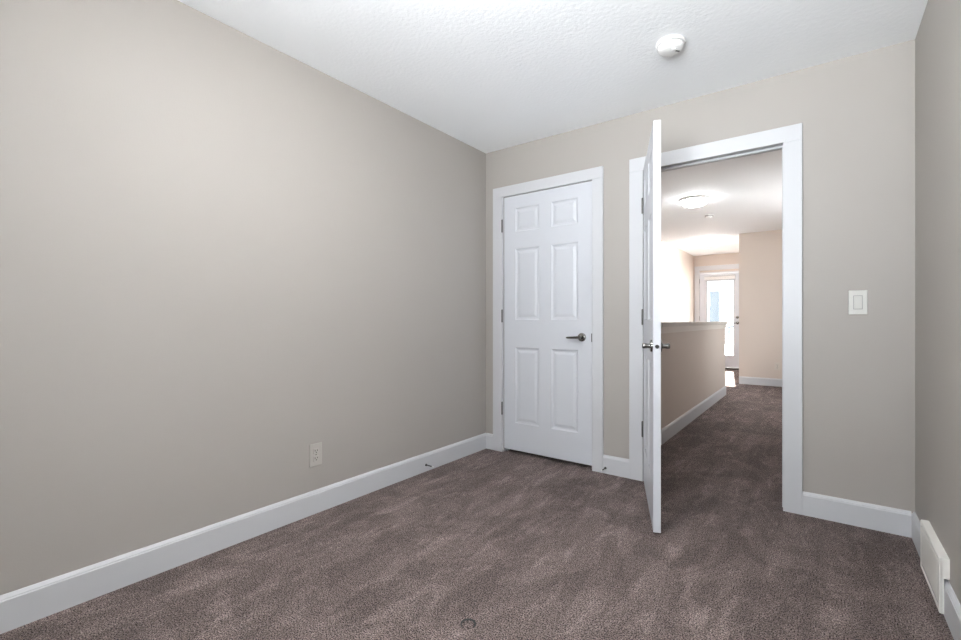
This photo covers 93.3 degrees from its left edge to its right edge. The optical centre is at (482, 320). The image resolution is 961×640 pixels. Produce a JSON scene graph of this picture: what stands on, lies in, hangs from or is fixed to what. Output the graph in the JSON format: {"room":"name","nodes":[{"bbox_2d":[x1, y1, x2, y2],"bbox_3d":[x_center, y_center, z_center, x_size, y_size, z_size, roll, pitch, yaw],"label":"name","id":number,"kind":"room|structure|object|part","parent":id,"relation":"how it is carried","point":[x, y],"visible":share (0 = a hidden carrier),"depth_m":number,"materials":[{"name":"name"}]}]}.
{"room":"empty bedroom","nodes":[
{"label":"empty bedroom","id":0,"kind":"room"},
{"bbox_2d":[0,0,485,594],"bbox_3d":[-1.083,-0.263,2.354,0.100,2.640,3.815,0,0,37],"label":"wall","id":1,"kind":"structure","parent":0,"point":[224,257],"depth_m":2.03,"materials":[{"name":"beige paint"}]},
{"bbox_2d":[0,433,486,633],"bbox_3d":[-1.042,0.995,2.314,0.014,0.125,3.600,0,0,37],"label":"baseboard","id":2,"kind":"structure","parent":1,"relation":"attached to","point":[26,605],"depth_m":2.00,"materials":[{"name":"grey paint"}]},
{"bbox_2d":[309,442,321,466],"bbox_3d":[-0.913,0.738,2.490,0.010,0.123,0.076,0,0,37],"label":"wall outlet","id":3,"kind":"object","parent":1,"relation":"attached to","point":[315,450],"visible":1,"depth_m":2.49,"materials":[{"name":"grey plastic"}]},
{"bbox_2d":[313,448,318,453],"bbox_3d":[-0.911,0.718,2.489,0.004,0.029,0.033,0,0,37],"label":"receptacle","id":4,"kind":"object","parent":3,"relation":"attached to","point":[315,450],"depth_m":2.49,"materials":[{"name":"grey plastic"}]},
{"bbox_2d":[313,455,318,461],"bbox_3d":[-0.911,0.758,2.489,0.004,0.029,0.033,0,0,37],"label":"receptacle","id":5,"kind":"object","parent":3,"relation":"attached to","point":[315,457],"depth_m":2.49,"materials":[{"name":"grey plastic"}]},
{"bbox_2d":[0,369,953,639],"bbox_3d":[2.430,1.117,4.712,3.200,0.120,11.840,0,0,37],"label":"floor","id":6,"kind":"structure","parent":0,"point":[520,545],"depth_m":1.94,"materials":[{"name":"brown carpet"}]},
{"bbox_2d":[460,618,475,628],"bbox_3d":[-0.048,1.056,1.579,0.055,0.004,0.055,0,0,37],"label":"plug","id":7,"kind":"object","parent":6,"relation":"on","point":[468,623],"visible":1,"depth_m":1.58,"materials":[{"name":"grey"}]},
{"bbox_2d":[178,0,927,152],"bbox_3d":[-0.021,-1.525,1.526,2.793,0.315,3.760,0,0,37],"label":"ceiling","id":8,"kind":"structure","parent":0,"point":[489,76],"depth_m":2.27,"materials":[{"name":"white paint"}]},
{"bbox_2d":[656,34,685,56],"bbox_3d":[0.933,-1.349,2.245,0.136,0.050,0.136,0,0,37],"label":"smoke detector","id":9,"kind":"object","parent":8,"relation":"attached to","point":[670,45],"visible":1,"depth_m":2.21,"materials":[{"name":"white plastic"}]},
{"bbox_2d":[661,240,693,321],"bbox_3d":[2.366,-0.193,7.080,0.100,2.500,7.885,0,0,37],"label":"wall","id":10,"kind":"structure","parent":0,"point":[677,265],"depth_m":8.98,"materials":[{"name":"paint"}]},
{"bbox_2d":[661,321,726,444],"bbox_3d":[2.442,0.537,5.196,0.170,1.040,3.290,0,0,37],"label":"wall","id":11,"kind":"structure","parent":0,"point":[693,367],"depth_m":4.68,"materials":[{"name":"paint"}]},
{"bbox_3d":[2.490,0.995,5.148,0.014,0.125,3.270,0,0,37],"label":"baseboard","id":12,"kind":"part","parent":11,"relation":"part of","materials":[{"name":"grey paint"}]},
{"bbox_2d":[486,39,914,512],"bbox_3d":[1.103,-0.193,3.029,2.593,2.500,0.115,0,0,37],"label":"wall","id":13,"kind":"structure","parent":0,"point":[856,113],"depth_m":2.40,"materials":[{"name":"beige paint"}]},
{"bbox_2d":[486,433,492,449],"bbox_3d":[0.066,0.995,3.724,0.071,0.125,0.014,0,0,37],"label":"baseboard","id":14,"kind":"structure","parent":13,"relation":"attached to","point":[489,437],"depth_m":3.72,"materials":[{"name":"grey paint"}]},
{"bbox_2d":[501,181,591,465],"bbox_3d":[0.468,0.022,3.425,0.758,2.011,0.084,0,0,37],"label":"door","id":15,"kind":"structure","parent":13,"relation":"in","point":[548,233],"depth_m":3.40,"materials":[{"name":"grey paint"}]},
{"bbox_3d":[0.650,0.122,3.250,0.108,0.022,0.021,0,0,37],"label":"lever","id":16,"kind":"part","parent":15,"relation":"part of","materials":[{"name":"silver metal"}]},
{"bbox_2d":[493,166,602,472],"bbox_3d":[0.499,-0.006,3.469,0.933,2.127,0.134,0,0,37],"label":"door frame","id":17,"kind":"structure","parent":13,"relation":"attached to","point":[595,175],"depth_m":3.39,"materials":[{"name":"grey paint"}]},
{"bbox_3d":[0.128,0.034,3.676,0.090,2.047,0.018,0,0,37],"label":"casing","id":18,"kind":"part","parent":17,"relation":"part of","materials":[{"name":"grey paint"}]},
{"bbox_3d":[0.466,-1.030,3.423,0.933,0.080,0.018,0,0,37],"label":"head casing","id":19,"kind":"part","parent":17,"relation":"part of","materials":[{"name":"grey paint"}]},
{"bbox_3d":[0.808,0.034,3.167,0.078,2.047,0.018,0,0,37],"label":"casing","id":20,"kind":"part","parent":17,"relation":"part of","materials":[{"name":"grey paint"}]},
{"bbox_2d":[603,454,628,477],"bbox_3d":[0.913,0.995,3.090,0.185,0.125,0.014,0,0,37],"label":"baseboard","id":21,"kind":"structure","parent":13,"relation":"attached to","point":[617,466],"depth_m":3.08,"materials":[{"name":"grey paint"}]},
{"bbox_2d":[641,120,669,532],"bbox_3d":[0.965,0.030,2.591,0.133,2.027,0.778,0,0,16],"label":"door","id":22,"kind":"structure","parent":13,"relation":"in","point":[652,345],"depth_m":2.34,"materials":[{"name":"grey paint"}]},
{"bbox_3d":[0.860,0.129,2.227,0.025,0.057,0.002,0,0,16],"label":"latch plate","id":23,"kind":"part","parent":22,"relation":"part of","materials":[{"name":"silver metal"}]},
{"bbox_2d":[629,123,801,514],"bbox_3d":[1.405,-0.013,2.804,0.945,2.142,0.151,0,0,37],"label":"door frame","id":24,"kind":"structure","parent":13,"relation":"attached to","point":[788,139],"depth_m":2.51,"materials":[{"name":"grey paint"}]},
{"bbox_3d":[1.022,0.036,3.006,0.090,2.042,0.018,0,0,37],"label":"casing","id":25,"kind":"part","parent":24,"relation":"part of","materials":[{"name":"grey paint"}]},
{"bbox_3d":[1.365,-1.028,2.750,0.945,0.088,0.018,0,0,37],"label":"head casing","id":26,"kind":"part","parent":24,"relation":"part of","materials":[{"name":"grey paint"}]},
{"bbox_3d":[1.708,0.036,2.494,0.088,2.042,0.018,0,0,37],"label":"casing","id":27,"kind":"part","parent":24,"relation":"part of","materials":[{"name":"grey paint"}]},
{"bbox_2d":[802,491,911,537],"bbox_3d":[1.918,0.995,2.339,0.434,0.125,0.014,0,0,37],"label":"baseboard","id":28,"kind":"structure","parent":13,"relation":"attached to","point":[895,521],"depth_m":2.32,"materials":[{"name":"grey paint"}]},
{"bbox_2d":[848,290,867,314],"bbox_3d":[1.931,-0.092,2.330,0.076,0.125,0.013,0,0,37],"label":"light switch","id":29,"kind":"object","parent":13,"relation":"attached to","point":[857,299],"visible":1,"depth_m":2.33,"materials":[{"name":"grey plastic"}]},
{"bbox_2d":[694,253,738,321],"bbox_3d":[5.293,-0.193,9.889,1.420,2.500,0.120,0,0,37],"label":"wall","id":30,"kind":"structure","parent":0,"point":[731,258],"depth_m":9.95,"materials":[{"name":"paint"}]},
{"bbox_2d":[695,264,738,369],"bbox_3d":[5.218,-0.073,9.940,1.010,2.262,0.148,0,0,37],"label":"door frame","id":31,"kind":"structure","parent":30,"relation":"attached to","point":[729,266],"depth_m":10.11,"materials":[{"name":"grey paint"}]},
{"bbox_3d":[4.815,-0.022,10.160,0.100,2.160,0.018,0,0,37],"label":"casing","id":32,"kind":"part","parent":31,"relation":"part of","materials":[{"name":"grey paint"}]},
{"bbox_3d":[5.179,-1.153,9.888,1.010,0.102,0.018,0,0,37],"label":"head casing","id":33,"kind":"part","parent":31,"relation":"part of","materials":[{"name":"grey paint"}]},
{"bbox_2d":[699,272,738,367],"bbox_3d":[5.181,-0.002,9.900,0.808,2.051,0.094,0,0,37],"label":"door","id":34,"kind":"structure","parent":30,"relation":"in","point":[731,361],"depth_m":9.74,"materials":[{"name":"grey paint"}]},
{"bbox_2d":[704,274,735,280],"bbox_3d":[5.171,-0.935,9.877,0.620,0.114,0.034,0,0,37],"label":"door blind","id":35,"kind":"object","parent":30,"relation":"attached to","point":[724,276],"visible":1,"depth_m":9.86,"materials":[{"name":"grey paint"}]},
{"bbox_2d":[661,150,781,255],"bbox_3d":[3.562,-1.562,6.225,3.200,0.240,8.060,0,0,37],"label":"ceiling","id":36,"kind":"structure","parent":0,"point":[745,193],"depth_m":5.55,"materials":[{"name":"white paint"}]},
{"bbox_2d":[680,195,709,206],"bbox_3d":[2.529,-1.397,5.388,0.327,0.093,0.319,0,0,37],"label":"ceiling light","id":37,"kind":"object","parent":36,"relation":"attached to","point":[698,200],"visible":1,"depth_m":5.30,"materials":[{"name":"white glass"}]},
{"bbox_2d":[704,214,713,217],"bbox_3d":[3.096,-1.421,6.187,0.116,0.044,0.116,0,0,37],"label":"smoke detector","id":38,"kind":"object","parent":36,"relation":"attached to","point":[705,215],"visible":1,"depth_m":6.15,"materials":[{"name":"white plastic"}]},
{"bbox_2d":[739,230,781,378],"bbox_3d":[5.657,-0.193,8.043,1.624,2.500,2.400,0,0,37],"label":"wall","id":39,"kind":"structure","parent":0,"point":[760,253],"depth_m":7.38,"materials":[{"name":"paint"}]},
{"bbox_2d":[739,376,781,386],"bbox_3d":[4.934,0.995,7.076,1.624,0.125,0.014,0,0,37],"label":"baseboard","id":40,"kind":"structure","parent":39,"relation":"attached to","point":[742,380],"depth_m":7.37,"materials":[{"name":"grey paint"}]},
{"bbox_2d":[775,363,779,369],"bbox_3d":[4.717,0.738,7.242,0.076,0.123,0.010,0,0,37],"label":"wall outlet","id":41,"kind":"object","parent":39,"relation":"attached to","point":[777,365],"visible":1,"depth_m":7.24,"materials":[{"name":"beige plastic"}]},
{"bbox_2d":[915,0,960,604],"bbox_3d":[1.073,-0.263,0.741,0.100,2.640,3.815,0,0,37],"label":"wall","id":42,"kind":"structure","parent":0,"point":[938,37],"depth_m":1.75,"materials":[{"name":"beige paint"}]},
{"bbox_2d":[920,519,949,613],"bbox_3d":[1.767,0.950,1.774,0.027,0.200,0.390,0,0,37],"label":"air vent","id":43,"kind":"object","parent":42,"relation":"in","point":[934,561],"visible":1,"depth_m":1.72,"materials":[{"name":"white metal"}]},
{"bbox_3d":[1.765,0.952,1.789,0.004,0.153,0.328,0,0,37],"label":"damper panel","id":44,"kind":"part","parent":43,"relation":"part of","materials":[{"name":"white metal"}]},
{"bbox_2d":[912,512,960,639],"bbox_3d":[1.023,0.995,0.769,0.014,0.125,3.600,0,0,37],"label":"baseboard","id":45,"kind":"structure","parent":42,"relation":"attached to","point":[952,607],"depth_m":1.56,"materials":[{"name":"grey paint"}]},
{"bbox_3d":[5.985,1.147,10.464,4.500,0.140,1.630,0,0,37],"label":"floor","id":46,"kind":"structure","parent":0,"visible":0},
{"bbox_2d":[709,289,720,321],"bbox_3d":[5.569,0.158,10.856,0.245,1.840,0.040,0,0,37],"label":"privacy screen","id":47,"kind":"object","parent":46,"relation":"on","point":[709,289],"visible":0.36,"depth_m":10.91,"materials":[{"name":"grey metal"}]},
{"bbox_3d":[5.483,0.158,10.920,0.030,1.840,0.040,0,0,37],"label":"post","id":48,"kind":"part","parent":47,"relation":"part of","materials":[{"name":"grey metal"}]},
{"bbox_3d":[5.656,0.177,10.791,0.030,1.800,0.040,0,0,37],"label":"post","id":49,"kind":"part","parent":47,"relation":"part of","materials":[{"name":"grey metal"}]},
{"bbox_2d":[726,326,732,354],"bbox_3d":[6.383,0.605,10.996,4.400,0.945,0.050,0,0,37],"label":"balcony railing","id":50,"kind":"object","parent":46,"relation":"on","point":[726,326],"visible":0.06,"depth_m":11.18,"materials":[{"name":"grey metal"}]},
{"bbox_3d":[6.103,0.627,11.206,0.044,0.900,0.044,0,0,37],"label":"post","id":51,"kind":"part","parent":50,"relation":"part of","materials":[{"name":"grey metal"}]},
{"label":"outside","id":52,"kind":"structure","parent":0,"visible":0},
{"bbox_2d":[725,344,732,354],"bbox_3d":[6.023,4.357,11.766,140.000,0.200,160.000,0,0,37],"label":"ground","id":53,"kind":"structure","parent":52,"point":[726,345],"depth_m":66.08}
]}

